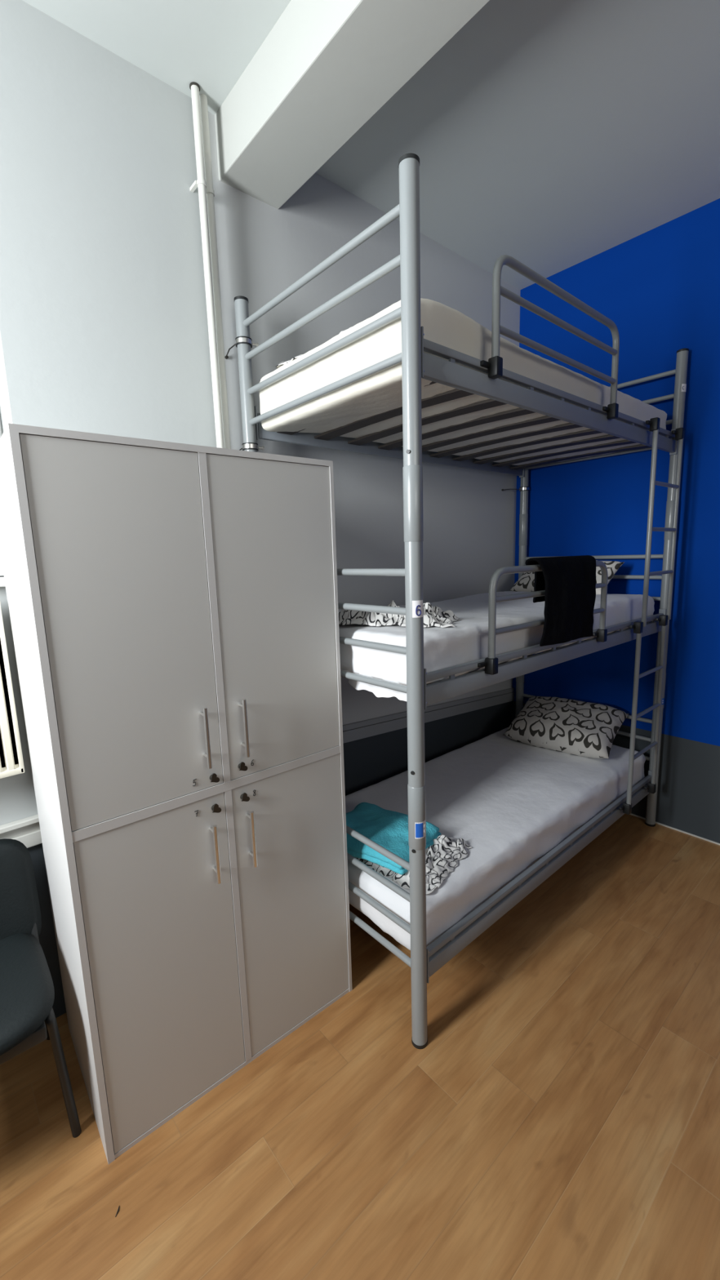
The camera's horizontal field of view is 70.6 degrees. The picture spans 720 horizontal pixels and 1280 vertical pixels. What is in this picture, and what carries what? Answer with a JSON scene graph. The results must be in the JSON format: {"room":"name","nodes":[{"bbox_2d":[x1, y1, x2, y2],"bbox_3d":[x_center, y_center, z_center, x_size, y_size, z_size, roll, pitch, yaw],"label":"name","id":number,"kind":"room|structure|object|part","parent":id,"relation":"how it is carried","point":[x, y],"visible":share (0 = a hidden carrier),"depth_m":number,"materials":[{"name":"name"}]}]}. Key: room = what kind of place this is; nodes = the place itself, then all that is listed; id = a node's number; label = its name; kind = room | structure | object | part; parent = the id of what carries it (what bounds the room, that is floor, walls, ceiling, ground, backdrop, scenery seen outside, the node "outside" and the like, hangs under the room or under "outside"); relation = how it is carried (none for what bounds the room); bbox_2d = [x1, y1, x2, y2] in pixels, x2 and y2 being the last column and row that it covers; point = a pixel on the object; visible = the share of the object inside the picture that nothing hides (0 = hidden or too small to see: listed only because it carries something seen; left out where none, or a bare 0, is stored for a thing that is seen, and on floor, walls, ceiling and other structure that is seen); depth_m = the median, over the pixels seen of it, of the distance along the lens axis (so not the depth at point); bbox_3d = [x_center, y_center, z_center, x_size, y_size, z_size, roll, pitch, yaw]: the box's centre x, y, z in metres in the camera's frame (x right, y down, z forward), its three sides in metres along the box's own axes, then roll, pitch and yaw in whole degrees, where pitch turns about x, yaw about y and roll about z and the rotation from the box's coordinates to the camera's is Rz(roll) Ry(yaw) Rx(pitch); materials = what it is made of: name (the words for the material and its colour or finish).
{"room":"dormitory","nodes":[
{"label":"dormitory","id":0,"kind":"room"},
{"bbox_2d":[0,0,519,1017],"bbox_3d":[-0.727,-0.339,2.133,4.420,3.198,0.365,-10,12,-40],"label":"wall","id":1,"kind":"structure","parent":0,"point":[104,324],"depth_m":1.80,"materials":[{"name":"white paint"}]},
{"bbox_2d":[0,416,4,576],"bbox_3d":[-1.672,-0.849,1.278,1.225,1.420,0.105,-10,12,-40],"label":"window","id":2,"kind":"structure","parent":1,"relation":"in","point":[2,574],"depth_m":1.74,"materials":[{"name":"white"}]},
{"bbox_2d":[0,576,5,586],"bbox_3d":[-1.575,-0.119,1.288,1.255,0.030,0.230,-10,12,-40],"label":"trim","id":3,"kind":"structure","parent":1,"relation":"attached to","point":[2,579],"depth_m":1.55,"materials":[{"name":"white"}]},
{"bbox_2d":[0,603,24,778],"bbox_3d":[-1.495,0.687,1.291,1.128,1.495,0.096,-10,12,-40],"label":"radiator","id":4,"kind":"object","parent":1,"relation":"attached to","point":[11,762],"visible":1,"depth_m":1.54,"materials":[{"name":"metal"}]},
{"bbox_3d":[-1.461,0.217,1.202,1.070,0.540,0.016,-10,12,-40],"label":"panel","id":5,"kind":"part","parent":4,"relation":"part of","materials":[{"name":"metal"}]},
{"bbox_2d":[0,813,42,848],"bbox_3d":[-1.289,0.673,1.516,2.115,0.102,0.030,-10,12,-40],"label":"trim","id":6,"kind":"structure","parent":1,"relation":"attached to","point":[26,830],"depth_m":1.67,"materials":[{"name":"grey"}]},
{"bbox_2d":[189,81,224,448],"bbox_3d":[-0.532,-0.326,2.017,0.039,3.198,0.068,-10,12,-40],"label":"pipe","id":7,"kind":"object","parent":1,"relation":"attached to","point":[201,183],"visible":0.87,"depth_m":1.82,"materials":[{"name":"white metal"}]},
{"bbox_2d":[200,93,231,448],"bbox_3d":[-0.509,-0.332,2.051,0.036,3.198,0.046,-10,12,-40],"label":"pipe","id":8,"kind":"object","parent":1,"relation":"attached to","point":[203,99],"visible":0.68,"depth_m":1.86,"materials":[{"name":"white metal"}]},
{"bbox_2d":[214,0,490,208],"bbox_3d":[1.060,-1.603,0.265,0.260,0.221,4.560,-10,12,-40],"label":"beam","id":9,"kind":"structure","parent":1,"relation":"attached to","point":[325,68],"depth_m":1.55,"materials":[{"name":"grey paint"}]},
{"bbox_2d":[342,687,514,743],"bbox_3d":[0.288,0.447,2.898,2.102,0.235,0.018,-10,12,-40],"label":"trim","id":10,"kind":"structure","parent":1,"relation":"attached to","point":[356,731],"depth_m":3.00,"materials":[{"name":"grey plastic"}]},
{"bbox_2d":[0,813,719,1279],"bbox_3d":[0.936,1.518,0.718,4.620,0.100,5.150,-10,12,-40],"label":"floor","id":11,"kind":"structure","parent":0,"point":[557,1117],"depth_m":1.43,"materials":[{"name":"brown wood"}]},
{"bbox_2d":[0,839,81,1137],"bbox_3d":[-1.103,1.035,1.343,0.531,0.775,0.491,-10,12,-40],"label":"chair","id":12,"kind":"object","parent":11,"relation":"on","point":[28,1019],"visible":1,"depth_m":1.43,"materials":[{"name":"black fabric"}]},
{"bbox_3d":[-1.227,0.828,1.447,0.530,0.394,0.103,-10,12,-40],"label":"backrest","id":13,"kind":"part","parent":12,"relation":"part of","materials":[{"name":"black fabric"}]},
{"bbox_3d":[-1.101,0.977,1.322,0.500,0.079,0.469,-10,12,-40],"label":"seat","id":14,"kind":"part","parent":12,"relation":"part of","materials":[{"name":"black fabric"}]},
{"bbox_3d":[-1.060,1.020,1.632,0.072,0.707,0.112,-10,12,-40],"label":"leg","id":15,"kind":"part","parent":12,"relation":"part of","materials":[{"name":"black metal"}]},
{"bbox_3d":[-0.873,1.188,1.442,0.167,0.422,0.044,5,12,37],"label":"leg","id":16,"kind":"part","parent":12,"relation":"part of","materials":[{"name":"black plastic"}]},
{"bbox_2d":[0,422,352,1164],"bbox_3d":[-0.539,0.399,1.663,0.840,1.885,0.569,-9,12,-39],"label":"locker","id":17,"kind":"object","parent":11,"relation":"on","point":[173,606],"visible":1,"depth_m":1.39,"materials":[{"name":"white metal"}]},
{"bbox_3d":[-0.561,-0.013,1.274,0.388,0.908,0.016,-9,12,-39],"label":"door","id":18,"kind":"part","parent":17,"relation":"part of","materials":[{"name":"grey metal"}]},
{"bbox_3d":[-0.533,0.915,1.428,0.388,0.916,0.016,-9,12,-39],"label":"door","id":19,"kind":"part","parent":17,"relation":"part of","materials":[{"name":"grey metal"}]},
{"bbox_3d":[-0.423,0.266,1.393,0.012,0.171,0.040,-9,12,-39],"label":"handle","id":20,"kind":"part","parent":17,"relation":"part of","materials":[{"name":"silver metal"}]},
{"bbox_3d":[-0.413,0.606,1.450,0.012,0.175,0.040,-9,12,-39],"label":"handle","id":21,"kind":"part","parent":17,"relation":"part of","materials":[{"name":"silver metal"}]},
{"bbox_3d":[-0.335,0.251,1.465,0.012,0.171,0.040,-9,12,-39],"label":"handle","id":22,"kind":"part","parent":17,"relation":"part of","materials":[{"name":"silver metal"}]},
{"bbox_3d":[-0.325,0.592,1.522,0.012,0.175,0.040,-9,12,-39],"label":"handle","id":23,"kind":"part","parent":17,"relation":"part of","materials":[{"name":"silver metal"}]},
{"bbox_3d":[-0.241,-0.066,1.535,0.397,0.908,0.016,-9,12,-39],"label":"door","id":24,"kind":"part","parent":17,"relation":"part of","materials":[{"name":"grey metal"}]},
{"bbox_3d":[-0.213,0.862,1.688,0.397,0.916,0.016,-9,12,-39],"label":"door","id":25,"kind":"part","parent":17,"relation":"part of","materials":[{"name":"white metal"}]},
{"bbox_2d":[224,152,688,1048],"bbox_3d":[0.618,-0.108,2.450,2.075,2.560,1.014,-10,12,-40],"label":"bunk bed","id":26,"kind":"object","parent":11,"relation":"on","point":[424,961],"visible":0.82,"depth_m":1.76,"materials":[{"name":"grey metal"}]},
{"bbox_3d":[-0.409,-0.023,2.120,0.051,2.537,0.051,-10,12,-40],"label":"post","id":27,"kind":"part","parent":26,"relation":"part of","materials":[{"name":"grey metal"}]},
{"bbox_3d":[-0.413,-0.853,2.002,0.005,0.124,0.032,-10,12,-40],"label":"hook plate","id":28,"kind":"part","parent":26,"relation":"part of","materials":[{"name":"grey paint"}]},
{"bbox_3d":[-0.160,-1.146,1.603,0.022,0.022,0.824,-10,12,-40],"label":"rail","id":29,"kind":"part","parent":26,"relation":"part of","materials":[{"name":"grey metal"}]},
{"bbox_3d":[-0.157,-1.032,1.622,0.022,0.022,0.824,-10,12,-40],"label":"rail","id":30,"kind":"part","parent":26,"relation":"part of","materials":[{"name":"grey metal"}]},
{"bbox_3d":[-0.153,-0.910,1.642,0.022,0.022,0.824,-10,12,-40],"label":"rail","id":31,"kind":"part","parent":26,"relation":"part of","materials":[{"name":"grey metal"}]},
{"bbox_3d":[-0.150,-0.800,1.660,0.022,0.022,0.824,-10,12,-40],"label":"rail","id":32,"kind":"part","parent":26,"relation":"part of","materials":[{"name":"grey metal"}]},
{"bbox_3d":[-0.133,-0.235,1.754,0.022,0.022,0.824,-10,12,-40],"label":"rail","id":33,"kind":"part","parent":26,"relation":"part of","materials":[{"name":"grey metal"}]},
{"bbox_3d":[-0.129,-0.124,1.772,0.022,0.022,0.824,-10,12,-40],"label":"rail","id":34,"kind":"part","parent":26,"relation":"part of","materials":[{"name":"grey metal"}]},
{"bbox_3d":[-0.126,-0.009,1.792,0.022,0.022,0.824,-10,12,-40],"label":"rail","id":35,"kind":"part","parent":26,"relation":"part of","materials":[{"name":"grey metal"}]},
{"bbox_3d":[-0.122,0.106,1.811,0.022,0.022,0.824,-10,12,-40],"label":"rail","id":36,"kind":"part","parent":26,"relation":"part of","materials":[{"name":"grey metal"}]},
{"bbox_3d":[-0.105,0.676,1.905,0.022,0.022,0.824,-10,12,-40],"label":"rail","id":37,"kind":"part","parent":26,"relation":"part of","materials":[{"name":"grey metal"}]},
{"bbox_3d":[-0.102,0.783,1.923,0.022,0.022,0.824,-10,12,-40],"label":"rail","id":38,"kind":"part","parent":26,"relation":"part of","materials":[{"name":"grey metal"}]},
{"bbox_3d":[-0.099,0.896,1.942,0.022,0.022,0.824,-10,12,-40],"label":"rail","id":39,"kind":"part","parent":26,"relation":"part of","materials":[{"name":"grey metal"}]},
{"bbox_3d":[-0.095,1.016,1.962,0.022,0.022,0.824,-10,12,-40],"label":"rail","id":40,"kind":"part","parent":26,"relation":"part of","materials":[{"name":"grey metal"}]},
{"bbox_3d":[0.310,-0.971,2.624,1.905,0.094,0.024,-10,12,-40],"label":"rail","id":41,"kind":"part","parent":26,"relation":"part of","materials":[{"name":"grey metal"}]},
{"bbox_3d":[0.160,0.067,1.473,0.051,2.537,0.051,-10,12,-40],"label":"post","id":42,"kind":"part","parent":26,"relation":"part of","materials":[{"name":"grey metal"}]},
{"bbox_3d":[0.156,-0.763,1.354,0.005,0.124,0.032,-10,12,-40],"label":"hook plate","id":43,"kind":"part","parent":26,"relation":"part of","materials":[{"name":"grey paint"}]},
{"bbox_3d":[0.183,0.144,1.504,0.005,0.124,0.032,-10,12,-40],"label":"hook plate","id":44,"kind":"part","parent":26,"relation":"part of","materials":[{"name":"grey paint"}]},
{"bbox_3d":[0.210,1.054,1.655,0.005,0.124,0.032,-10,12,-40],"label":"hook plate","id":45,"kind":"part","parent":26,"relation":"part of","materials":[{"name":"grey paint"}]},
{"bbox_2d":[258,297,666,465],"bbox_3d":[0.586,-1.003,2.278,1.922,0.228,0.818,-10,12,-40],"label":"mattress","id":46,"kind":"object","parent":26,"relation":"on","point":[380,392],"visible":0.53,"depth_m":1.76,"materials":[{"name":"beige fabric"}]},
{"bbox_2d":[275,326,351,368],"bbox_3d":[-0.072,-0.995,1.735,0.186,0.030,0.536,-11,13,-44],"label":"linens","id":47,"kind":"object","parent":46,"relation":"on","point":[282,363],"visible":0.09,"depth_m":1.82,"materials":[{"name":"white fabric"}]},
{"bbox_2d":[345,726,645,950],"bbox_3d":[0.644,0.805,2.578,1.926,0.195,0.825,-10,12,-40],"label":"mattress","id":48,"kind":"object","parent":26,"relation":"on","point":[513,802],"visible":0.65,"depth_m":2.33,"materials":[{"name":"white fabric"}]},
{"bbox_2d":[353,835,472,893],"bbox_3d":[0.136,0.788,1.988,0.512,0.064,0.380,5,12,36],"label":"linens","id":49,"kind":"object","parent":48,"relation":"on","point":[442,857],"visible":0.23,"depth_m":1.86,"materials":[{"name":"white fabric"}]},
{"bbox_2d":[346,802,440,875],"bbox_3d":[0.075,0.752,1.996,0.394,0.078,0.312,5,11,35],"label":"towel","id":50,"kind":"object","parent":49,"relation":"on","point":[388,828],"visible":0.65,"depth_m":1.93,"materials":[{"name":"teal fabric"}]},
{"bbox_2d":[502,696,629,758],"bbox_3d":[1.216,0.503,3.018,0.600,0.254,0.395,6,12,41],"label":"pillow","id":51,"kind":"object","parent":48,"relation":"on","point":[571,726],"visible":1,"depth_m":2.92,"materials":[{"name":"fabric"}]},
{"bbox_2d":[337,591,654,685],"bbox_3d":[0.614,-0.093,2.429,1.923,0.172,0.817,-10,12,-40],"label":"mattress","id":52,"kind":"object","parent":26,"relation":"on","point":[467,642],"visible":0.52,"depth_m":1.75,"materials":[{"name":"white fabric"}]},
{"bbox_2d":[342,670,406,701],"bbox_3d":[0.056,0.154,1.675,0.032,0.070,0.319,-10,12,-40],"label":"loose sheet","id":53,"kind":"object","parent":52,"relation":"hanging from","point":[379,691],"visible":0.44,"depth_m":1.67,"materials":[{"name":"white fabric"}]},
{"bbox_2d":[338,600,461,627],"bbox_3d":[0.108,-0.099,1.824,0.496,0.077,0.217,2,10,19],"label":"linens","id":54,"kind":"object","parent":52,"relation":"on","point":[433,616],"visible":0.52,"depth_m":1.76,"materials":[{"name":"white fabric"}]},
{"bbox_2d":[509,560,623,594],"bbox_3d":[1.190,-0.367,2.974,0.222,0.195,0.601,-9,12,-37],"label":"pillow","id":55,"kind":"object","parent":52,"relation":"on","point":[525,583],"visible":0.2,"depth_m":3.02,"materials":[{"name":"fabric"}]},
{"bbox_3d":[1.034,-1.101,3.239,0.012,0.124,0.032,-10,12,-40],"label":"hook plate","id":56,"kind":"part","parent":26,"relation":"part of","materials":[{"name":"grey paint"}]},
{"bbox_3d":[1.082,-0.280,3.397,0.051,2.537,0.051,-10,12,-40],"label":"post","id":57,"kind":"part","parent":26,"relation":"part of","materials":[{"name":"grey metal"}]},
{"bbox_3d":[0.934,0.936,2.278,1.905,0.094,0.024,-10,12,-40],"label":"rail","id":58,"kind":"part","parent":26,"relation":"part of","materials":[{"name":"grey metal"}]},
{"bbox_3d":[0.907,0.026,2.127,1.905,0.094,0.024,-10,12,-40],"label":"rail","id":59,"kind":"part","parent":26,"relation":"part of","materials":[{"name":"grey metal"}]},
{"bbox_3d":[0.739,-0.136,1.918,0.842,0.302,0.024,-10,12,-40],"label":"guard rail","id":60,"kind":"part","parent":26,"relation":"part of","materials":[{"name":"grey metal"}]},
{"bbox_3d":[0.880,-0.880,1.977,1.905,0.094,0.024,-10,12,-40],"label":"rail","id":61,"kind":"part","parent":26,"relation":"part of","materials":[{"name":"grey metal"}]},
{"bbox_3d":[0.711,-1.043,1.767,0.842,0.302,0.024,-10,12,-40],"label":"guard rail","id":62,"kind":"part","parent":26,"relation":"part of","materials":[{"name":"grey metal"}]},
{"bbox_2d":[524,555,595,646],"bbox_3d":[0.769,-0.154,1.938,0.435,0.326,0.099,-10,12,-40],"label":"towel","id":63,"kind":"object","parent":26,"relation":"hanging from","point":[568,582],"visible":0.99,"depth_m":1.89,"materials":[{"name":"black fabric"}]},
{"bbox_3d":[1.387,0.420,3.181,0.022,0.022,0.824,-10,12,-40],"label":"rail","id":64,"kind":"part","parent":26,"relation":"part of","materials":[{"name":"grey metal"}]},
{"bbox_3d":[1.342,-1.056,2.937,0.022,0.022,0.824,-10,12,-40],"label":"rail","id":65,"kind":"part","parent":26,"relation":"part of","materials":[{"name":"grey metal"}]},
{"bbox_3d":[1.359,-0.491,3.030,0.022,0.022,0.824,-10,12,-40],"label":"rail","id":66,"kind":"part","parent":26,"relation":"part of","materials":[{"name":"grey metal"}]},
{"bbox_3d":[1.390,0.527,3.199,0.022,0.022,0.824,-10,12,-40],"label":"rail","id":67,"kind":"part","parent":26,"relation":"part of","materials":[{"name":"grey metal"}]},
{"bbox_3d":[1.363,-0.381,3.049,0.022,0.022,0.824,-10,12,-40],"label":"rail","id":68,"kind":"part","parent":26,"relation":"part of","materials":[{"name":"grey metal"}]},
{"bbox_3d":[1.332,-1.403,2.879,0.022,0.022,0.824,-10,12,-40],"label":"rail","id":69,"kind":"part","parent":26,"relation":"part of","materials":[{"name":"grey metal"}]},
{"bbox_3d":[1.366,-0.266,3.068,0.022,0.022,0.824,-10,12,-40],"label":"rail","id":70,"kind":"part","parent":26,"relation":"part of","materials":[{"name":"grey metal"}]},
{"bbox_3d":[1.335,-1.288,2.898,0.022,0.022,0.824,-10,12,-40],"label":"rail","id":71,"kind":"part","parent":26,"relation":"part of","materials":[{"name":"grey metal"}]},
{"bbox_3d":[1.630,-0.105,2.742,0.012,0.124,0.032,-10,12,-40],"label":"hook plate","id":72,"kind":"part","parent":26,"relation":"part of","materials":[{"name":"grey paint"}]},
{"bbox_3d":[1.652,-0.190,2.749,0.051,2.537,0.051,-10,12,-40],"label":"post","id":73,"kind":"part","parent":26,"relation":"part of","materials":[{"name":"grey metal"}]},
{"bbox_3d":[1.339,-1.166,2.918,0.022,0.022,0.824,-10,12,-40],"label":"rail","id":74,"kind":"part","parent":26,"relation":"part of","materials":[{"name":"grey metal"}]},
{"bbox_3d":[1.603,-1.011,2.592,0.012,0.124,0.032,-10,12,-40],"label":"hook plate","id":75,"kind":"part","parent":26,"relation":"part of","materials":[{"name":"grey paint"}]},
{"bbox_2d":[22,0,719,289],"bbox_3d":[0.838,-1.744,0.177,4.620,0.120,5.150,-10,12,-40],"label":"ceiling","id":76,"kind":"structure","parent":0,"point":[550,136],"depth_m":1.88,"materials":[{"name":"paint"}]},
{"bbox_2d":[511,198,719,843],"bbox_3d":[2.569,-0.392,1.854,0.200,3.198,5.100,-10,12,-40],"label":"wall","id":77,"kind":"structure","parent":0,"point":[660,286],"depth_m":2.77,"materials":[{"name":"blue paint"}]},
{"bbox_2d":[629,813,719,844],"bbox_3d":[2.587,1.202,1.992,0.006,0.008,4.550,-10,12,-40],"label":"baseboard","id":78,"kind":"structure","parent":77,"relation":"attached to","point":[638,816],"depth_m":2.87,"materials":[{"name":"grey"}]}
]}

